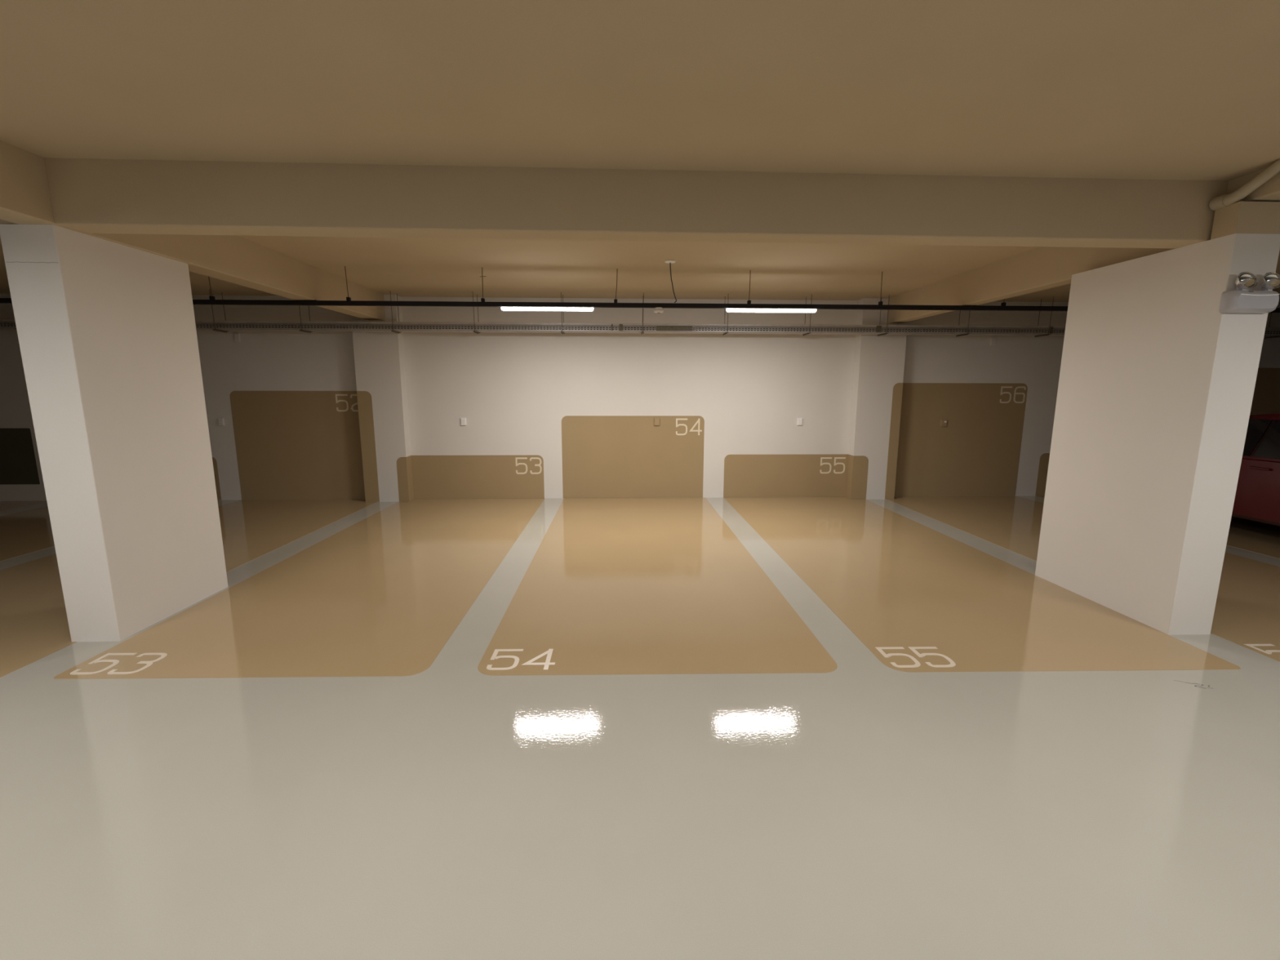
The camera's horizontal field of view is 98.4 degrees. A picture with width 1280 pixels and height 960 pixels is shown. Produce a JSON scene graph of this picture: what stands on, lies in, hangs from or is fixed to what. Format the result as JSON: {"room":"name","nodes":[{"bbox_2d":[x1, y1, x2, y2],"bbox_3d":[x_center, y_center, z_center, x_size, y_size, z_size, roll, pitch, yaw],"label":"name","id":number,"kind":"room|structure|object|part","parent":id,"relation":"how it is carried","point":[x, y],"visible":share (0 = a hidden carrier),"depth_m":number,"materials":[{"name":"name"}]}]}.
{"room":"parking garage","nodes":[
{"label":"parking garage","id":0,"kind":"room"},
{"bbox_2d":[0,496,1279,959],"bbox_3d":[0.006,1.764,0.026,30.000,0.250,17.478,0,9,-2],"label":"floor","id":1,"kind":"structure","parent":0,"point":[865,808],"depth_m":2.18,"materials":[{"name":"grey paint"}]},
{"bbox_2d":[0,501,46,511],"bbox_3d":[-9.466,0.719,5.484,2.070,0.002,5.081,0,9,-2],"label":"bay","id":2,"kind":"object","parent":1,"relation":"on","point":[4,505],"visible":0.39,"depth_m":7.79,"materials":[{"name":"brown paint"}]},
{"bbox_2d":[0,499,221,561],"bbox_3d":[-7.097,0.714,5.550,2.070,0.002,5.121,0,9,-2],"label":"bay","id":3,"kind":"object","parent":1,"relation":"on","point":[28,531],"visible":0.33,"depth_m":6.22,"materials":[{"name":"brown paint"}]},
{"bbox_2d":[0,224,227,641],"bbox_3d":[-3.541,-0.290,3.864,0.307,2.544,1.008,0,9,-2],"label":"concrete pillar","id":4,"kind":"structure","parent":1,"relation":"on","point":[107,332],"depth_m":3.57,"materials":[{"name":"white paint"}]},
{"bbox_2d":[0,499,376,677],"bbox_3d":[-4.750,0.708,5.614,2.065,0.002,5.161,0,9,-2],"label":"bay","id":5,"kind":"object","parent":1,"relation":"on","point":[34,624],"visible":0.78,"depth_m":5.03,"materials":[{"name":"brown paint"}]},
{"bbox_2d":[53,497,545,679],"bbox_3d":[-2.375,0.701,5.681,2.089,0.003,5.199,0,9,-2],"label":"bay","id":6,"kind":"object","parent":1,"relation":"on","point":[382,595],"visible":1,"depth_m":4.12,"materials":[{"name":"beige paint"}]},
{"bbox_2d":[477,497,837,675],"bbox_3d":[0.019,0.695,5.748,2.137,0.003,5.240,0,9,-2],"label":"bay","id":7,"kind":"object","parent":1,"relation":"on","point":[611,585],"visible":1,"depth_m":4.21,"materials":[{"name":"beige paint"}]},
{"bbox_2d":[723,497,1240,672],"bbox_3d":[2.415,0.690,5.814,2.103,0.003,5.280,0,9,-2],"label":"bay","id":8,"kind":"object","parent":1,"relation":"on","point":[920,597],"visible":1,"depth_m":4.24,"materials":[{"name":"beige paint"}]},
{"bbox_2d":[888,496,1279,662],"bbox_3d":[4.856,0.683,5.882,2.148,0.003,5.320,0,9,-2],"label":"bay","id":9,"kind":"object","parent":1,"relation":"on","point":[1246,614],"visible":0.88,"depth_m":5.33,"materials":[{"name":"beige paint"}]},
{"bbox_2d":[1035,233,1279,635],"bbox_3d":[3.675,-0.314,4.101,0.297,2.544,1.211,0,9,-2],"label":"concrete pillar","id":10,"kind":"structure","parent":1,"relation":"on","point":[1156,387],"depth_m":3.80,"materials":[{"name":"white paint"}]},
{"bbox_2d":[1210,201,1279,239],"bbox_3d":[3.697,-1.571,3.353,0.297,0.180,0.141,0,9,-2],"label":"ceiling beam","id":11,"kind":"structure","parent":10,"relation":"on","point":[1240,217],"depth_m":3.29,"materials":[{"name":"beige paint"}]},
{"bbox_2d":[1218,271,1279,313],"bbox_3d":[3.679,-1.123,3.302,0.300,0.231,0.104,0,9,-2],"label":"emergency light","id":12,"kind":"object","parent":10,"relation":"attached to","point":[1238,300],"visible":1,"depth_m":3.29,"materials":[{"name":"grey plastic"}]},
{"bbox_2d":[1037,495,1279,559],"bbox_3d":[7.278,0.678,5.950,2.110,0.002,5.360,0,9,-2],"label":"bay","id":13,"kind":"object","parent":1,"relation":"on","point":[1258,537],"visible":0.32,"depth_m":6.19,"materials":[{"name":"brown paint"}]},
{"bbox_2d":[1231,413,1279,526],"bbox_3d":[7.354,-0.032,5.852,2.020,1.430,4.060,0,9,-2],"label":"car","id":14,"kind":"object","parent":13,"relation":"on","point":[1257,496],"visible":0.36,"depth_m":5.81,"materials":[{"name":"red paint"}]},
{"bbox_3d":[6.493,-0.122,5.785,0.024,0.025,0.180,0,9,-2],"label":"door handle","id":15,"kind":"part","parent":14,"relation":"part of","materials":[{"name":"red paint"}]},
{"bbox_2d":[0,0,1279,303],"bbox_3d":[0.012,-1.337,-0.484,30.000,0.250,17.478,0,9,-2],"label":"ceiling","id":16,"kind":"structure","parent":0,"point":[1180,90],"depth_m":2.45,"materials":[{"name":"beige paint"}]},
{"bbox_2d":[0,219,17,224],"bbox_3d":[-9.347,-1.631,3.030,11.550,0.349,0.200,0,9,-2],"label":"ceiling beam","id":17,"kind":"structure","parent":16,"relation":"attached to","point":[2,221],"depth_m":3.16,"materials":[{"name":"beige paint"}]},
{"bbox_2d":[0,140,385,320],"bbox_3d":[-3.309,-0.997,-0.751,0.220,0.349,16.881,0,9,-2],"label":"ceiling beam","id":18,"kind":"structure","parent":16,"relation":"attached to","point":[24,193],"depth_m":4.44,"materials":[{"name":"beige paint"}]},
{"bbox_2d":[44,157,1228,248],"bbox_3d":[0.138,-1.668,3.375,6.972,0.349,0.202,0,9,-3],"label":"ceiling beam","id":19,"kind":"structure","parent":16,"relation":"attached to","point":[87,195],"depth_m":3.28,"materials":[{"name":"beige paint"}]},
{"bbox_2d":[0,288,1279,338],"bbox_3d":[-0.280,-2.262,7.528,29.800,0.525,0.260,0,9,-2],"label":"pipe","id":20,"kind":"object","parent":16,"relation":"hanging from","point":[309,326],"visible":0.73,"depth_m":7.49,"materials":[{"name":"metal"}]},
{"bbox_2d":[0,266,1279,312],"bbox_3d":[-0.222,-2.066,5.952,29.800,0.401,0.048,0,9,-2],"label":"channel","id":21,"kind":"object","parent":16,"relation":"hanging from","point":[212,300],"visible":0.7,"depth_m":5.96,"materials":[{"name":"black paint"}]},
{"bbox_3d":[-3.103,-2.088,5.843,0.020,0.333,0.010,0,9,-2],"label":"hanger rod","id":22,"kind":"part","parent":21,"relation":"part of","materials":[{"name":"metal"}]},
{"bbox_3d":[-1.671,-2.094,5.894,0.065,0.333,0.013,0,9,-2],"label":"hanger rod","id":23,"kind":"part","parent":21,"relation":"part of","materials":[{"name":"metal"}]},
{"bbox_2d":[501,306,593,311],"bbox_3d":[-0.997,-1.845,5.955,0.990,0.040,0.062,0,9,-2],"label":"lamp","id":24,"kind":"object","parent":21,"relation":"attached to","point":[503,308],"visible":1,"depth_m":5.93,"materials":[{"name":"white plastic"}]},
{"bbox_3d":[-0.253,-2.099,5.946,0.026,0.334,0.010,0,9,-2],"label":"hanger rod","id":25,"kind":"part","parent":21,"relation":"part of","materials":[{"name":"metal"}]},
{"bbox_2d":[653,306,663,314],"bbox_3d":[0.203,-1.837,5.998,0.108,0.064,0.108,0,9,-2],"label":"sensor","id":26,"kind":"object","parent":21,"relation":"attached to","point":[658,309],"visible":1,"depth_m":5.96,"materials":[{"name":"white plastic"}]},
{"bbox_3d":[1.192,-2.105,5.998,0.011,0.333,0.010,-4,10,-24],"label":"hanger rod","id":27,"kind":"part","parent":21,"relation":"part of","materials":[{"name":"metal"}]},
{"bbox_2d":[726,307,816,312],"bbox_3d":[1.437,-1.853,6.035,0.990,0.040,0.062,0,9,-2],"label":"lamp","id":28,"kind":"object","parent":21,"relation":"attached to","point":[728,309],"visible":1,"depth_m":6.01,"materials":[{"name":"white plastic"}]},
{"bbox_3d":[2.646,-2.110,6.051,0.012,0.333,0.010,0,9,-2],"label":"hanger rod","id":29,"kind":"part","parent":21,"relation":"part of","materials":[{"name":"metal"}]},
{"bbox_2d":[664,260,676,302],"bbox_3d":[0.357,-2.057,5.743,0.114,0.349,0.438,3,10,19],"label":"ceiling rose","id":30,"kind":"object","parent":16,"relation":"attached to","point":[669,262],"visible":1,"depth_m":5.61,"materials":[{"name":"white plastic"}]},
{"bbox_3d":[0.304,-2.198,5.565,0.114,0.013,0.114,0,9,-2],"label":"rose plate","id":31,"kind":"part","parent":30,"relation":"part of","materials":[{"name":"white plastic"}]},
{"bbox_2d":[886,246,1175,324],"bbox_3d":[3.671,-2.048,5.736,0.165,0.349,4.251,0,9,-2],"label":"ceiling beam","id":32,"kind":"structure","parent":16,"relation":"attached to","point":[1042,268],"depth_m":5.34,"materials":[{"name":"beige paint"}]},
{"bbox_2d":[1208,159,1279,210],"bbox_3d":[3.562,-1.739,3.202,0.076,0.212,0.390,-1,9,-5],"label":"drain pipe","id":33,"kind":"object","parent":16,"relation":"attached to","point":[1220,202],"visible":1,"depth_m":3.23,"materials":[{"name":"beige paint"}]},
{"bbox_2d":[1208,193,1229,210],"bbox_3d":[3.548,-1.697,3.370,0.079,0.075,0.073,0,9,-2],"label":"socket","id":34,"kind":"object","parent":33,"relation":"attached to","point":[1220,202],"depth_m":3.36,"materials":[{"name":"beige paint"}]},
{"bbox_2d":[1226,168,1279,202],"bbox_3d":[3.952,-0.773,-2.609,0.213,0.158,12.620,0,9,-2],"label":"ceiling beam","id":35,"kind":"structure","parent":16,"relation":"attached to","point":[1269,191],"depth_m":3.25,"materials":[{"name":"beige paint"}]},
{"bbox_2d":[0,293,1279,501],"bbox_3d":[-0.302,-1.179,8.240,30.000,2.893,0.300,0,9,-2],"label":"wall","id":36,"kind":"structure","parent":0,"point":[513,391],"depth_m":8.04,"materials":[{"name":"white paint"}]},
{"bbox_2d":[0,428,39,484],"bbox_3d":[-9.584,-0.334,7.886,1.815,0.810,0.002,0,9,-2],"label":"panel","id":37,"kind":"object","parent":36,"relation":"attached to","point":[18,465],"visible":1,"depth_m":7.91,"materials":[{"name":"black paint"}]},
{"bbox_2d":[212,457,221,499],"bbox_3d":[-7.207,-0.021,8.024,2.114,0.642,0.002,0,9,-2],"label":"panel","id":38,"kind":"object","parent":36,"relation":"attached to","point":[214,460],"visible":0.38,"depth_m":8.06,"materials":[{"name":"beige paint"}]},
{"bbox_2d":[217,417,224,425],"bbox_3d":[-6.013,-0.834,7.922,0.072,0.108,0.023,0,9,-2],"label":"junction box","id":39,"kind":"object","parent":36,"relation":"attached to","point":[220,420],"visible":1,"depth_m":7.91,"materials":[{"name":"white paint"}]},
{"bbox_2d":[233,333,240,342],"bbox_3d":[-5.653,-1.999,7.743,0.075,0.115,0.023,0,9,-2],"label":"junction box","id":40,"kind":"object","parent":36,"relation":"attached to","point":[237,335],"visible":1,"depth_m":7.73,"materials":[{"name":"white paint"}]},
{"bbox_3d":[-5.653,-1.998,7.734,0.051,0.083,0.004,0,9,-2],"label":"plate","id":41,"kind":"part","parent":40,"relation":"part of","materials":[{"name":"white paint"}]},
{"bbox_2d":[229,391,379,502],"bbox_3d":[-4.816,-0.479,7.937,2.078,1.584,0.199,0,9,-2],"label":"panel","id":42,"kind":"object","parent":36,"relation":"attached to","point":[290,445],"visible":0.99,"depth_m":8.01,"materials":[{"name":"beige paint"}]},
{"bbox_2d":[351,294,411,502],"bbox_3d":[-3.666,-1.127,7.879,0.618,2.893,0.207,0,9,-2],"label":"pillar","id":43,"kind":"structure","parent":36,"relation":"attached to","point":[379,356],"depth_m":7.77,"materials":[{"name":"white paint"}]},
{"bbox_2d":[460,417,466,425],"bbox_3d":[-2.574,-0.851,8.045,0.072,0.108,0.023,0,9,-2],"label":"junction box","id":44,"kind":"object","parent":36,"relation":"attached to","point":[463,420],"visible":1,"depth_m":8.04,"materials":[{"name":"white plastic"}]},
{"bbox_3d":[-2.573,-0.849,8.036,0.049,0.078,0.004,0,9,-2],"label":"plate","id":45,"kind":"part","parent":44,"relation":"part of","materials":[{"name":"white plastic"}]},
{"bbox_2d":[396,455,544,501],"bbox_3d":[-2.464,-0.028,8.097,2.069,0.651,0.199,0,9,-2],"label":"panel","id":46,"kind":"object","parent":36,"relation":"attached to","point":[419,477],"visible":1,"depth_m":8.19,"materials":[{"name":"beige paint"}]},
{"bbox_2d":[561,415,704,497],"bbox_3d":[-0.101,-0.338,8.232,2.110,1.230,0.003,0,9,-2],"label":"panel","id":47,"kind":"object","parent":36,"relation":"attached to","point":[604,456],"visible":1,"depth_m":8.23,"materials":[{"name":"beige paint"}]},
{"bbox_2d":[653,417,659,425],"bbox_3d":[0.249,-0.860,8.147,0.080,0.112,0.023,0,9,-2],"label":"junction box","id":48,"kind":"object","parent":36,"relation":"attached to","point":[656,420],"visible":1,"depth_m":8.14,"materials":[{"name":"beige paint"}]},
{"bbox_3d":[0.250,-0.858,8.138,0.054,0.081,0.004,0,9,-2],"label":"plate","id":49,"kind":"part","parent":48,"relation":"part of","materials":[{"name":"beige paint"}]},
{"bbox_2d":[723,453,868,499],"bbox_3d":[2.323,-0.047,8.270,2.110,0.654,0.199,0,9,-2],"label":"panel","id":50,"kind":"object","parent":36,"relation":"attached to","point":[834,475],"visible":1,"depth_m":8.35,"materials":[{"name":"beige paint"}]},
{"bbox_2d":[796,417,802,425],"bbox_3d":[2.381,-0.870,8.224,0.072,0.108,0.023,0,9,-2],"label":"junction box","id":51,"kind":"object","parent":36,"relation":"attached to","point":[799,420],"visible":1,"depth_m":8.21,"materials":[{"name":"white plastic"}]},
{"bbox_2d":[848,297,907,499],"bbox_3d":[3.479,-1.154,8.136,0.657,2.893,0.207,0,9,-2],"label":"pillar","id":52,"kind":"structure","parent":36,"relation":"attached to","point":[878,361],"depth_m":8.02,"materials":[{"name":"white paint"}]},
{"bbox_2d":[940,419,946,426],"bbox_3d":[4.571,-0.857,8.304,0.085,0.100,0.028,0,9,-2],"label":"junction box","id":53,"kind":"object","parent":36,"relation":"attached to","point":[943,422],"visible":1,"depth_m":8.29,"materials":[{"name":"beige paint"}]},
{"bbox_2d":[884,382,1027,498],"bbox_3d":[4.740,-0.581,8.271,2.150,1.717,0.199,0,9,-2],"label":"panel","id":54,"kind":"object","parent":36,"relation":"attached to","point":[977,453],"visible":1,"depth_m":8.36,"materials":[{"name":"beige paint"}]},
{"bbox_2d":[990,337,996,345],"bbox_3d":[5.206,-2.041,8.135,0.075,0.115,0.023,0,9,-2],"label":"junction box","id":55,"kind":"object","parent":36,"relation":"attached to","point":[993,340],"visible":1,"depth_m":8.12,"materials":[{"name":"white paint"}]},
{"bbox_3d":[5.206,-2.039,8.126,0.051,0.083,0.004,0,9,-2],"label":"plate","id":56,"kind":"part","parent":55,"relation":"part of","materials":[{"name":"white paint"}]},
{"bbox_2d":[1035,453,1049,495],"bbox_3d":[7.182,-0.087,8.541,2.109,0.665,0.002,0,9,-2],"label":"panel","id":57,"kind":"object","parent":36,"relation":"attached to","point":[1044,458],"visible":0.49,"depth_m":8.50,"materials":[{"name":"beige paint"}]},
{"bbox_2d":[1249,368,1279,415],"bbox_3d":[9.392,-0.733,8.516,1.710,1.957,0.002,0,9,-2],"label":"panel","id":58,"kind":"object","parent":36,"relation":"attached to","point":[1266,397],"visible":0.02,"depth_m":8.42,"materials":[{"name":"beige paint"}]}
]}

